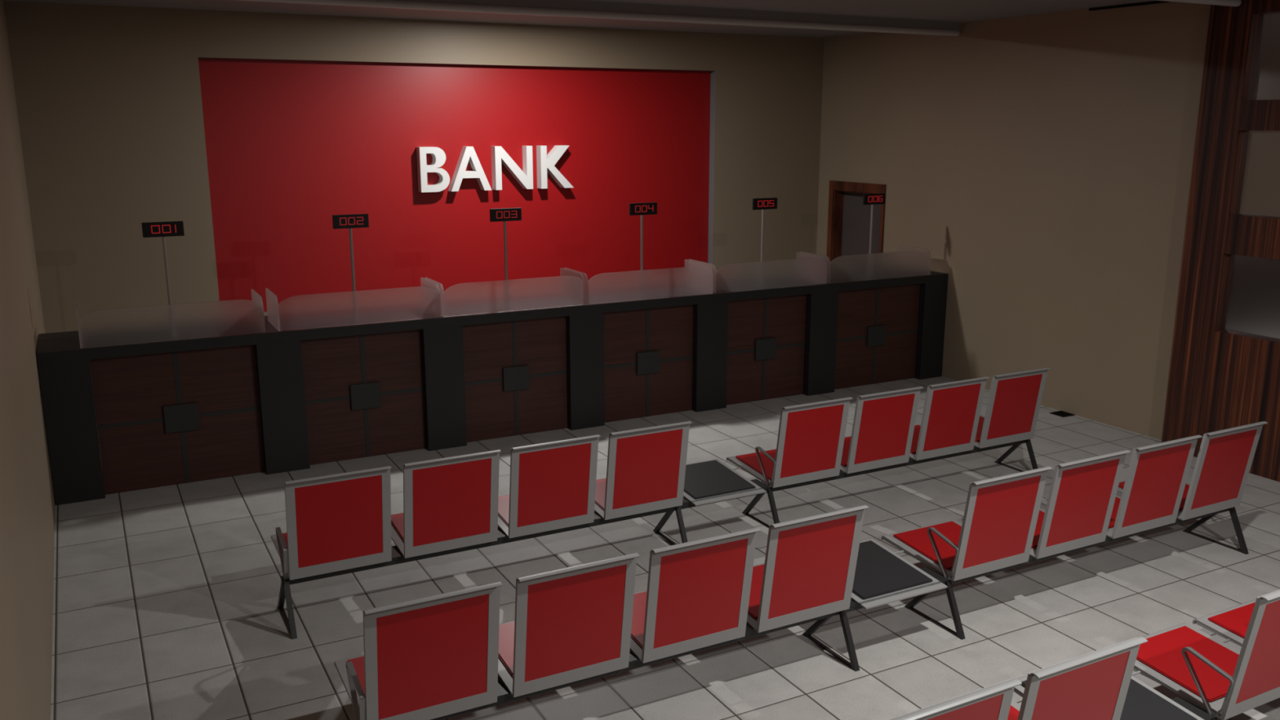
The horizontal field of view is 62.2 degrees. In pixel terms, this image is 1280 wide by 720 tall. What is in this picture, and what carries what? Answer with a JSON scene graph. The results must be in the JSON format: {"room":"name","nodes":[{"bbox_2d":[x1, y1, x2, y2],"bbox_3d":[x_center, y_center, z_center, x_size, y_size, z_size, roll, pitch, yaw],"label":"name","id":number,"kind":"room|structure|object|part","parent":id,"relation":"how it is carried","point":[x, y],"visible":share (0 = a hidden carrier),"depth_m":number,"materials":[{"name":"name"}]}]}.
{"room":"bank lobby","nodes":[
{"label":"bank lobby","id":0,"kind":"room"},
{"bbox_2d":[0,0,55,719],"bbox_3d":[-1.511,0.384,2.120,0.150,3.605,16.550,-7,14,-27],"label":"wall","id":1,"kind":"structure","parent":0,"point":[27,495],"depth_m":5.15,"materials":[{"name":"beige paint"}]},
{"bbox_2d":[3,0,824,415],"bbox_3d":[-1.570,-1.617,11.036,8.310,3.605,0.250,-7,14,-27],"label":"wall","id":2,"kind":"structure","parent":0,"point":[108,98],"depth_m":9.53,"materials":[{"name":"beige paint"}]},
{"bbox_2d":[198,57,710,311],"bbox_3d":[-1.586,-1.837,10.965,5.378,2.331,0.018,-7,14,-27],"label":"panel","id":3,"kind":"object","parent":2,"relation":"attached to","point":[291,146],"visible":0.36,"depth_m":10.71,"materials":[{"name":"red paint"}]},
{"bbox_2d":[416,145,573,192],"bbox_3d":[-1.465,-1.977,10.922,1.662,0.442,0.115,-7,14,-27],"label":"letter sign","id":4,"kind":"object","parent":3,"relation":"attached to","point":[545,162],"visible":1,"depth_m":10.86,"materials":[{"name":"white plastic"}]},
{"bbox_2d":[3,0,1155,37],"bbox_3d":[2.402,-1.888,3.737,9.110,0.120,16.950,-7,14,-27],"label":"ceiling","id":5,"kind":"structure","parent":0,"point":[949,11],"depth_m":9.37,"materials":[{"name":"grey paint"}]},
{"bbox_2d":[235,0,959,35],"bbox_3d":[-0.465,-2.864,8.659,8.225,0.131,0.062,-7,14,-27],"label":"ceiling bar","id":6,"kind":"object","parent":5,"relation":"attached to","point":[566,8],"visible":1,"depth_m":8.96,"materials":[{"name":"grey paint"}]},
{"bbox_2d":[1155,0,1241,6],"bbox_3d":[0.880,-2.269,6.009,8.055,0.131,0.062,-7,14,-27],"label":"ceiling bar","id":7,"kind":"object","parent":5,"relation":"attached to","point":[1220,2],"visible":1,"depth_m":7.70,"materials":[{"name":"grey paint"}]},
{"bbox_2d":[50,376,1279,719],"bbox_3d":[2.402,1.737,4.551,9.110,0.100,16.950,-7,14,-27],"label":"floor","id":8,"kind":"structure","parent":0,"point":[166,597],"depth_m":6.04,"materials":[{"name":"grey tile"}]},
{"bbox_2d":[36,271,948,505],"bbox_3d":[-0.637,-0.010,9.595,8.302,1.100,0.770,-7,14,-27],"label":"counter","id":9,"kind":"object","parent":8,"relation":"on","point":[273,401],"depth_m":8.70,"materials":[{"name":"black laminate"}]},
{"bbox_2d":[141,221,184,304],"bbox_3d":[-3.445,-0.588,7.738,0.274,0.840,0.064,-7,14,-27],"label":"display","id":10,"kind":"object","parent":9,"relation":"on","point":[168,228],"visible":0.78,"depth_m":7.66,"materials":[{"name":"black plastic"}]},
{"bbox_2d":[75,288,265,348],"bbox_3d":[-3.472,-0.320,7.862,1.236,0.261,0.500,-7,14,-27],"label":"glass screen","id":11,"kind":"object","parent":9,"relation":"on","point":[166,322],"visible":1,"depth_m":7.64,"materials":[{"name":"white"}]},
{"bbox_3d":[-4.016,-0.258,7.588,0.012,0.261,0.486,-7,14,-27],"label":"pane","id":12,"kind":"part","parent":11,"relation":"part of","materials":[{"name":"clear glass"}]},
{"bbox_3d":[-2.935,-0.384,8.148,0.012,0.261,0.486,-7,14,-27],"label":"pane","id":13,"kind":"part","parent":11,"relation":"part of","materials":[{"name":"clear glass"}]},
{"bbox_3d":[-3.401,0.420,7.858,1.110,1.017,0.040,-7,14,-27],"label":"panel","id":14,"kind":"part","parent":9,"relation":"part of","materials":[{"name":"brown wood"}]},
{"bbox_3d":[-3.385,0.427,7.827,0.234,0.206,0.024,-7,14,-27],"label":"plate","id":15,"kind":"part","parent":9,"relation":"part of","materials":[{"name":"grey metal"}]},
{"bbox_2d":[332,213,368,291],"bbox_3d":[-2.260,-0.725,8.351,0.274,0.840,0.064,-7,14,-27],"label":"display","id":16,"kind":"object","parent":9,"relation":"on","point":[354,220],"visible":0.8,"depth_m":8.27,"materials":[{"name":"black plastic"}]},
{"bbox_2d":[265,277,440,331],"bbox_3d":[-2.283,-0.458,8.478,1.264,0.261,0.500,-7,14,-27],"label":"glass screen","id":17,"kind":"object","parent":9,"relation":"on","point":[300,312],"visible":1,"depth_m":8.25,"materials":[{"name":"white"}]},
{"bbox_3d":[-2.840,-0.395,8.197,0.012,0.261,0.486,-7,14,-27],"label":"pane","id":18,"kind":"part","parent":17,"relation":"part of","materials":[{"name":"clear glass"}]},
{"bbox_3d":[-1.734,-0.523,8.770,0.012,0.261,0.486,-7,14,-27],"label":"pane","id":19,"kind":"part","parent":17,"relation":"part of","materials":[{"name":"clear glass"}]},
{"bbox_3d":[-2.203,0.281,8.478,0.952,1.017,0.040,-7,14,-27],"label":"panel","id":20,"kind":"part","parent":9,"relation":"part of","materials":[{"name":"brown wood"}]},
{"bbox_3d":[-2.187,0.288,8.447,0.234,0.206,0.024,-7,14,-27],"label":"plate","id":21,"kind":"part","parent":9,"relation":"part of","materials":[{"name":"grey metal"}]},
{"bbox_2d":[36,271,948,364],"bbox_3d":[-0.637,-0.508,9.483,8.302,0.079,0.770,-7,14,-27],"label":"countertop","id":22,"kind":"structure","parent":9,"relation":"on","point":[55,347],"depth_m":8.43,"materials":[{"name":"black laminate"}]},
{"bbox_2d":[424,267,585,316],"bbox_3d":[-1.147,-0.590,9.066,1.260,0.261,0.500,-7,14,-27],"label":"glass screen","id":23,"kind":"object","parent":9,"relation":"on","point":[567,289],"visible":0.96,"depth_m":8.84,"materials":[{"name":"white"}]},
{"bbox_3d":[-1.702,-0.527,8.786,0.012,0.261,0.486,-7,14,-27],"label":"pane","id":24,"kind":"part","parent":23,"relation":"part of","materials":[{"name":"clear glass"}]},
{"bbox_3d":[-0.599,-0.655,9.357,0.012,0.261,0.486,-7,14,-27],"label":"pane","id":25,"kind":"part","parent":23,"relation":"part of","materials":[{"name":"clear glass"}]},
{"bbox_2d":[489,207,521,279],"bbox_3d":[-1.128,-0.857,8.938,0.274,0.840,0.064,-7,14,-27],"label":"display","id":26,"kind":"object","parent":9,"relation":"on","point":[504,215],"visible":0.8,"depth_m":8.86,"materials":[{"name":"black plastic"}]},
{"bbox_3d":[-1.072,0.150,9.063,0.953,1.017,0.040,-7,14,-27],"label":"panel","id":27,"kind":"part","parent":9,"relation":"part of","materials":[{"name":"brown wood"}]},
{"bbox_3d":[-1.055,0.157,9.033,0.234,0.206,0.024,-7,14,-27],"label":"plate","id":28,"kind":"part","parent":9,"relation":"part of","materials":[{"name":"grey metal"}]},
{"bbox_2d":[564,259,713,304],"bbox_3d":[-0.007,-0.722,9.656,1.269,0.261,0.500,-7,14,-27],"label":"glass screen","id":29,"kind":"object","parent":9,"relation":"on","point":[695,277],"visible":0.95,"depth_m":9.43,"materials":[{"name":"white"}]},
{"bbox_3d":[-0.566,-0.659,9.374,0.012,0.261,0.486,-7,14,-27],"label":"pane","id":30,"kind":"part","parent":29,"relation":"part of","materials":[{"name":"clear glass"}]},
{"bbox_3d":[0.545,-0.788,9.949,0.012,0.261,0.486,-7,14,-27],"label":"pane","id":31,"kind":"part","parent":29,"relation":"part of","materials":[{"name":"clear glass"}]},
{"bbox_2d":[629,202,657,270],"bbox_3d":[0.021,-0.990,9.532,0.274,0.840,0.064,-7,14,-27],"label":"display","id":32,"kind":"object","parent":9,"relation":"on","point":[644,208],"visible":0.83,"depth_m":9.45,"materials":[{"name":"black plastic"}]},
{"bbox_3d":[0.058,0.019,9.649,0.950,1.017,0.040,-7,14,-27],"label":"panel","id":33,"kind":"part","parent":9,"relation":"part of","materials":[{"name":"brown wood"}]},
{"bbox_3d":[0.075,0.025,9.618,0.234,0.206,0.024,-7,14,-27],"label":"plate","id":34,"kind":"part","parent":9,"relation":"part of","materials":[{"name":"grey metal"}]},
{"bbox_2d":[688,251,826,293],"bbox_3d":[1.143,-0.856,10.251,1.270,0.261,0.500,-7,14,-27],"label":"glass screen","id":35,"kind":"object","parent":9,"relation":"on","point":[806,269],"visible":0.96,"depth_m":10.03,"materials":[{"name":"white"}]},
{"bbox_3d":[0.585,-0.792,9.970,0.012,0.261,0.486,-7,14,-27],"label":"pane","id":36,"kind":"part","parent":35,"relation":"part of","materials":[{"name":"clear glass"}]},
{"bbox_3d":[1.258,-0.808,10.041,1.270,0.261,0.012,-7,14,-27],"label":"pane","id":37,"kind":"part","parent":35,"relation":"part of","materials":[{"name":"clear glass"}]},
{"bbox_3d":[1.696,-0.921,10.545,0.012,0.261,0.486,-7,14,-27],"label":"pane","id":38,"kind":"part","parent":35,"relation":"part of","materials":[{"name":"clear glass"}]},
{"bbox_2d":[751,197,777,262],"bbox_3d":[1.173,-1.124,10.128,0.274,0.840,0.064,-7,14,-27],"label":"display","id":39,"kind":"object","parent":9,"relation":"on","point":[762,204],"visible":0.8,"depth_m":10.05,"materials":[{"name":"black plastic"}]},
{"bbox_3d":[1.207,-0.106,10.204,0.234,0.206,0.024,-7,14,-27],"label":"plate","id":40,"kind":"part","parent":9,"relation":"part of","materials":[{"name":"grey metal"}]},
{"bbox_3d":[1.190,-0.113,10.234,0.949,1.017,0.040,-7,14,-27],"label":"panel","id":41,"kind":"part","parent":9,"relation":"part of","materials":[{"name":"brown wood"}]},
{"bbox_2d":[800,244,931,283],"bbox_3d":[2.309,-0.991,10.855,1.300,0.261,0.500,-7,14,-27],"label":"glass screen","id":42,"kind":"object","parent":9,"relation":"on","point":[908,261],"visible":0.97,"depth_m":10.63,"materials":[{"name":"white"}]},
{"bbox_3d":[1.737,-0.926,10.566,0.012,0.261,0.486,-7,14,-27],"label":"pane","id":43,"kind":"part","parent":42,"relation":"part of","materials":[{"name":"clear glass"}]},
{"bbox_3d":[2.424,-0.944,10.644,1.300,0.261,0.012,-7,14,-27],"label":"pane","id":44,"kind":"part","parent":42,"relation":"part of","materials":[{"name":"clear glass"}]},
{"bbox_3d":[2.875,-1.058,11.155,0.012,0.261,0.486,-7,14,-27],"label":"pane","id":45,"kind":"part","parent":42,"relation":"part of","materials":[{"name":"clear glass"}]},
{"bbox_2d":[862,193,885,253],"bbox_3d":[2.342,-1.260,10.734,0.274,0.840,0.064,-7,14,-27],"label":"display","id":46,"kind":"object","parent":9,"relation":"on","point":[871,199],"visible":0.76,"depth_m":10.65,"materials":[{"name":"black plastic"}]},
{"bbox_3d":[2.414,-0.246,10.828,0.234,0.206,0.024,-7,14,-27],"label":"plate","id":47,"kind":"part","parent":9,"relation":"part of","materials":[{"name":"grey metal"}]},
{"bbox_3d":[2.397,-0.253,10.859,1.120,1.017,0.040,-7,14,-27],"label":"panel","id":48,"kind":"part","parent":9,"relation":"part of","materials":[{"name":"brown wood"}]},
{"bbox_2d":[271,367,1050,639],"bbox_3d":[0.459,0.696,6.996,5.522,0.861,0.683,-7,14,-27],"label":"bench","id":49,"kind":"object","parent":8,"relation":"on","point":[338,524],"visible":1,"depth_m":6.36,"materials":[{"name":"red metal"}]},
{"bbox_3d":[-1.948,1.264,5.780,0.027,0.285,0.282,-7,14,-27],"label":"leg","id":50,"kind":"part","parent":49,"relation":"part of","materials":[{"name":"black metal"}]},
{"bbox_3d":[-1.896,1.036,5.629,0.021,0.249,0.226,-7,14,-27],"label":"armrest","id":51,"kind":"part","parent":49,"relation":"part of","materials":[{"name":"silver metal"}]},
{"bbox_3d":[-1.844,1.310,5.590,0.027,0.278,0.155,-7,14,-27],"label":"leg","id":52,"kind":"part","parent":49,"relation":"part of","materials":[{"name":"black metal"}]},
{"bbox_3d":[-1.712,0.808,5.840,0.540,0.573,0.683,-7,14,-27],"label":"seat","id":53,"kind":"part","parent":49,"relation":"part of","materials":[{"name":"silver metal"}]},
{"bbox_3d":[-1.170,0.745,6.121,0.540,0.573,0.683,-7,14,-27],"label":"seat","id":54,"kind":"part","parent":49,"relation":"part of","materials":[{"name":"silver metal"}]},
{"bbox_3d":[-0.627,0.682,6.402,0.540,0.573,0.683,-7,14,-27],"label":"seat","id":55,"kind":"part","parent":49,"relation":"part of","materials":[{"name":"silver metal"}]},
{"bbox_3d":[-0.083,0.618,6.684,0.541,0.573,0.683,-7,14,-27],"label":"seat","id":56,"kind":"part","parent":49,"relation":"part of","materials":[{"name":"silver metal"}]},
{"bbox_3d":[0.163,1.019,6.872,0.027,0.285,0.282,-7,14,-27],"label":"leg","id":57,"kind":"part","parent":49,"relation":"part of","materials":[{"name":"black metal"}]},
{"bbox_3d":[0.267,1.065,6.683,0.027,0.278,0.155,-7,14,-27],"label":"leg","id":58,"kind":"part","parent":49,"relation":"part of","materials":[{"name":"black metal"}]},
{"bbox_3d":[0.782,0.947,7.193,0.027,0.285,0.282,-7,14,-27],"label":"leg","id":59,"kind":"part","parent":49,"relation":"part of","materials":[{"name":"black metal"}]},
{"bbox_3d":[0.834,0.719,7.042,0.021,0.249,0.226,-7,14,-27],"label":"armrest","id":60,"kind":"part","parent":49,"relation":"part of","materials":[{"name":"silver metal"}]},
{"bbox_3d":[0.886,0.993,7.003,0.027,0.278,0.155,-7,14,-27],"label":"leg","id":61,"kind":"part","parent":49,"relation":"part of","materials":[{"name":"black metal"}]},
{"bbox_3d":[1.008,0.492,7.248,0.544,0.573,0.683,-7,14,-27],"label":"seat","id":62,"kind":"part","parent":49,"relation":"part of","materials":[{"name":"silver metal"}]},
{"bbox_3d":[1.552,0.428,7.530,0.544,0.573,0.683,-7,14,-27],"label":"seat","id":63,"kind":"part","parent":49,"relation":"part of","materials":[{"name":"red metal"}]},
{"bbox_3d":[2.100,0.365,7.813,0.544,0.573,0.683,-7,14,-27],"label":"seat","id":64,"kind":"part","parent":49,"relation":"part of","materials":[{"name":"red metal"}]},
{"bbox_3d":[2.895,0.701,8.286,0.027,0.285,0.282,-7,14,-27],"label":"leg","id":65,"kind":"part","parent":49,"relation":"part of","materials":[{"name":"black metal"}]},
{"bbox_3d":[2.647,0.301,8.096,0.546,0.573,0.683,-7,14,-27],"label":"seat","id":66,"kind":"part","parent":49,"relation":"part of","materials":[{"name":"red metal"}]},
{"bbox_3d":[2.998,0.748,8.096,0.027,0.278,0.155,-7,14,-27],"label":"leg","id":67,"kind":"part","parent":49,"relation":"part of","materials":[{"name":"black metal"}]},
{"bbox_2d":[333,421,1267,719],"bbox_3d":[1.230,1.014,5.579,5.522,0.861,0.683,-7,14,-27],"label":"bench","id":68,"kind":"object","parent":8,"relation":"on","point":[442,656],"visible":1,"depth_m":4.90,"materials":[{"name":"silver metal"}]},
{"bbox_3d":[-1.126,1.354,4.212,0.021,0.249,0.226,-7,14,-27],"label":"armrest","id":69,"kind":"part","parent":68,"relation":"part of","materials":[{"name":"silver metal"}]},
{"bbox_3d":[-0.942,1.125,4.423,0.540,0.573,0.683,-7,14,-27],"label":"seat","id":70,"kind":"part","parent":68,"relation":"part of","materials":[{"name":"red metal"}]},
{"bbox_3d":[-0.399,1.062,4.704,0.540,0.573,0.683,-7,14,-27],"label":"seat","id":71,"kind":"part","parent":68,"relation":"part of","materials":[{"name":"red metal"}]},
{"bbox_3d":[0.143,1.000,4.985,0.540,0.573,0.683,-7,14,-27],"label":"seat","id":72,"kind":"part","parent":68,"relation":"part of","materials":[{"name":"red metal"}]},
{"bbox_3d":[0.688,0.936,5.267,0.541,0.573,0.683,-7,14,-27],"label":"seat","id":73,"kind":"part","parent":68,"relation":"part of","materials":[{"name":"silver metal"}]},
{"bbox_3d":[0.934,1.337,5.455,0.027,0.285,0.282,-7,14,-27],"label":"leg","id":74,"kind":"part","parent":68,"relation":"part of","materials":[{"name":"black metal"}]},
{"bbox_3d":[1.037,1.383,5.265,0.027,0.278,0.155,-7,14,-27],"label":"leg","id":75,"kind":"part","parent":68,"relation":"part of","materials":[{"name":"black metal"}]},
{"bbox_3d":[1.553,1.265,5.776,0.027,0.285,0.282,-7,14,-27],"label":"leg","id":76,"kind":"part","parent":68,"relation":"part of","materials":[{"name":"black metal"}]},
{"bbox_3d":[1.605,1.037,5.625,0.021,0.249,0.226,-7,14,-27],"label":"armrest","id":77,"kind":"part","parent":68,"relation":"part of","materials":[{"name":"silver metal"}]},
{"bbox_3d":[1.657,1.311,5.586,0.027,0.278,0.155,-7,14,-27],"label":"leg","id":78,"kind":"part","parent":68,"relation":"part of","materials":[{"name":"black metal"}]},
{"bbox_3d":[1.778,0.810,5.831,0.544,0.573,0.683,-7,14,-27],"label":"seat","id":79,"kind":"part","parent":68,"relation":"part of","materials":[{"name":"silver metal"}]},
{"bbox_3d":[2.322,0.747,6.113,0.544,0.573,0.683,-7,14,-27],"label":"seat","id":80,"kind":"part","parent":68,"relation":"part of","materials":[{"name":"silver metal"}]},
{"bbox_3d":[2.870,0.683,6.396,0.544,0.573,0.683,-7,14,-27],"label":"seat","id":81,"kind":"part","parent":68,"relation":"part of","materials":[{"name":"silver metal"}]},
{"bbox_3d":[3.417,0.619,6.679,0.546,0.573,0.683,-7,14,-27],"label":"seat","id":82,"kind":"part","parent":68,"relation":"part of","materials":[{"name":"silver metal"}]},
{"bbox_3d":[3.665,1.019,6.869,0.027,0.285,0.282,-7,14,-27],"label":"leg","id":83,"kind":"part","parent":68,"relation":"part of","materials":[{"name":"black metal"}]},
{"bbox_3d":[3.769,1.066,6.679,0.027,0.278,0.155,-7,14,-27],"label":"leg","id":84,"kind":"part","parent":68,"relation":"part of","materials":[{"name":"black metal"}]},
{"bbox_2d":[1048,410,1075,417],"bbox_3d":[3.911,0.500,9.823,0.156,0.006,0.160,-7,14,-27],"label":"floor vent","id":85,"kind":"object","parent":8,"relation":"in","point":[1060,413],"visible":1,"depth_m":9.82,"materials":[{"name":"black metal"}]},
{"bbox_2d":[1053,411,1071,416],"bbox_3d":[3.911,0.500,9.823,0.132,0.005,0.136,-7,14,-27],"label":"grille","id":86,"kind":"object","parent":85,"relation":"attached to","point":[1057,413],"depth_m":9.82,"materials":[{"name":"black metal"}]},
{"bbox_2d":[888,590,1279,719],"bbox_3d":[1.934,1.304,4.283,5.522,0.861,0.683,-7,14,-27],"label":"bench","id":87,"kind":"object","parent":8,"relation":"on","point":[1226,682],"visible":1,"depth_m":4.24,"materials":[{"name":"silver metal"}]},
{"bbox_3d":[0.847,1.290,3.689,0.540,0.573,0.683,-7,14,-27],"label":"seat","id":88,"kind":"part","parent":87,"relation":"part of","materials":[{"name":"silver metal"}]},
{"bbox_3d":[1.392,1.227,3.971,0.541,0.573,0.683,-7,14,-27],"label":"seat","id":89,"kind":"part","parent":87,"relation":"part of","materials":[{"name":"silver metal"}]},
{"bbox_3d":[1.870,1.389,4.449,5.385,0.010,0.010,-7,14,-27],"label":"seat rail","id":90,"kind":"part","parent":87,"relation":"part of","materials":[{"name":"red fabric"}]},
{"bbox_3d":[2.482,1.100,4.536,0.544,0.573,0.683,-7,14,-27],"label":"seat","id":91,"kind":"part","parent":87,"relation":"part of","materials":[{"name":"silver metal"}]},
{"bbox_3d":[2.309,1.328,4.329,0.021,0.249,0.226,-7,14,-27],"label":"armrest","id":92,"kind":"part","parent":87,"relation":"part of","materials":[{"name":"silver metal"}]},
{"bbox_3d":[3.027,1.037,4.817,0.544,0.573,0.683,-7,14,-27],"label":"seat","id":93,"kind":"part","parent":87,"relation":"part of","materials":[{"name":"silver metal"}]},
{"bbox_2d":[816,1,1210,439],"bbox_3d":[6.041,-0.487,6.001,0.300,3.605,16.500,-7,14,-27],"label":"wall","id":94,"kind":"structure","parent":0,"point":[1042,163],"depth_m":9.87,"materials":[{"name":"beige paint"}]},
{"bbox_2d":[826,180,886,262],"bbox_3d":[2.586,-1.090,12.432,0.240,1.965,0.988,-7,14,-27],"label":"door","id":95,"kind":"structure","parent":94,"relation":"in","point":[848,233],"depth_m":12.48,"materials":[{"name":"red wood"}]},
{"bbox_2d":[1088,0,1172,10],"bbox_3d":[4.124,-2.947,8.786,0.033,0.021,0.950,-7,14,-27],"label":"trim","id":96,"kind":"structure","parent":94,"relation":"attached to","point":[1151,2],"depth_m":8.85,"materials":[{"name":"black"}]},
{"bbox_2d":[1161,0,1279,481],"bbox_3d":[7.057,0.045,3.630,0.178,3.605,11.255,-7,14,-27],"label":"wall partition","id":97,"kind":"structure","parent":0,"point":[1224,373],"depth_m":8.09,"materials":[{"name":"brown wood"}]},
{"bbox_3d":[4.849,-0.417,7.767,0.015,0.609,1.195,-7,14,-27],"label":"glass pane","id":98,"kind":"part","parent":97,"relation":"part of","materials":[{"name":"clear glass"}]},
{"bbox_3d":[4.849,-1.313,7.566,0.015,0.629,1.195,-7,14,-27],"label":"glass pane","id":99,"kind":"part","parent":97,"relation":"part of","materials":[{"name":"clear glass"}]},
{"bbox_3d":[4.849,-2.137,7.381,0.015,0.620,1.195,-7,14,-27],"label":"glass pane","id":100,"kind":"part","parent":97,"relation":"part of","materials":[{"name":"clear glass"}]}
]}

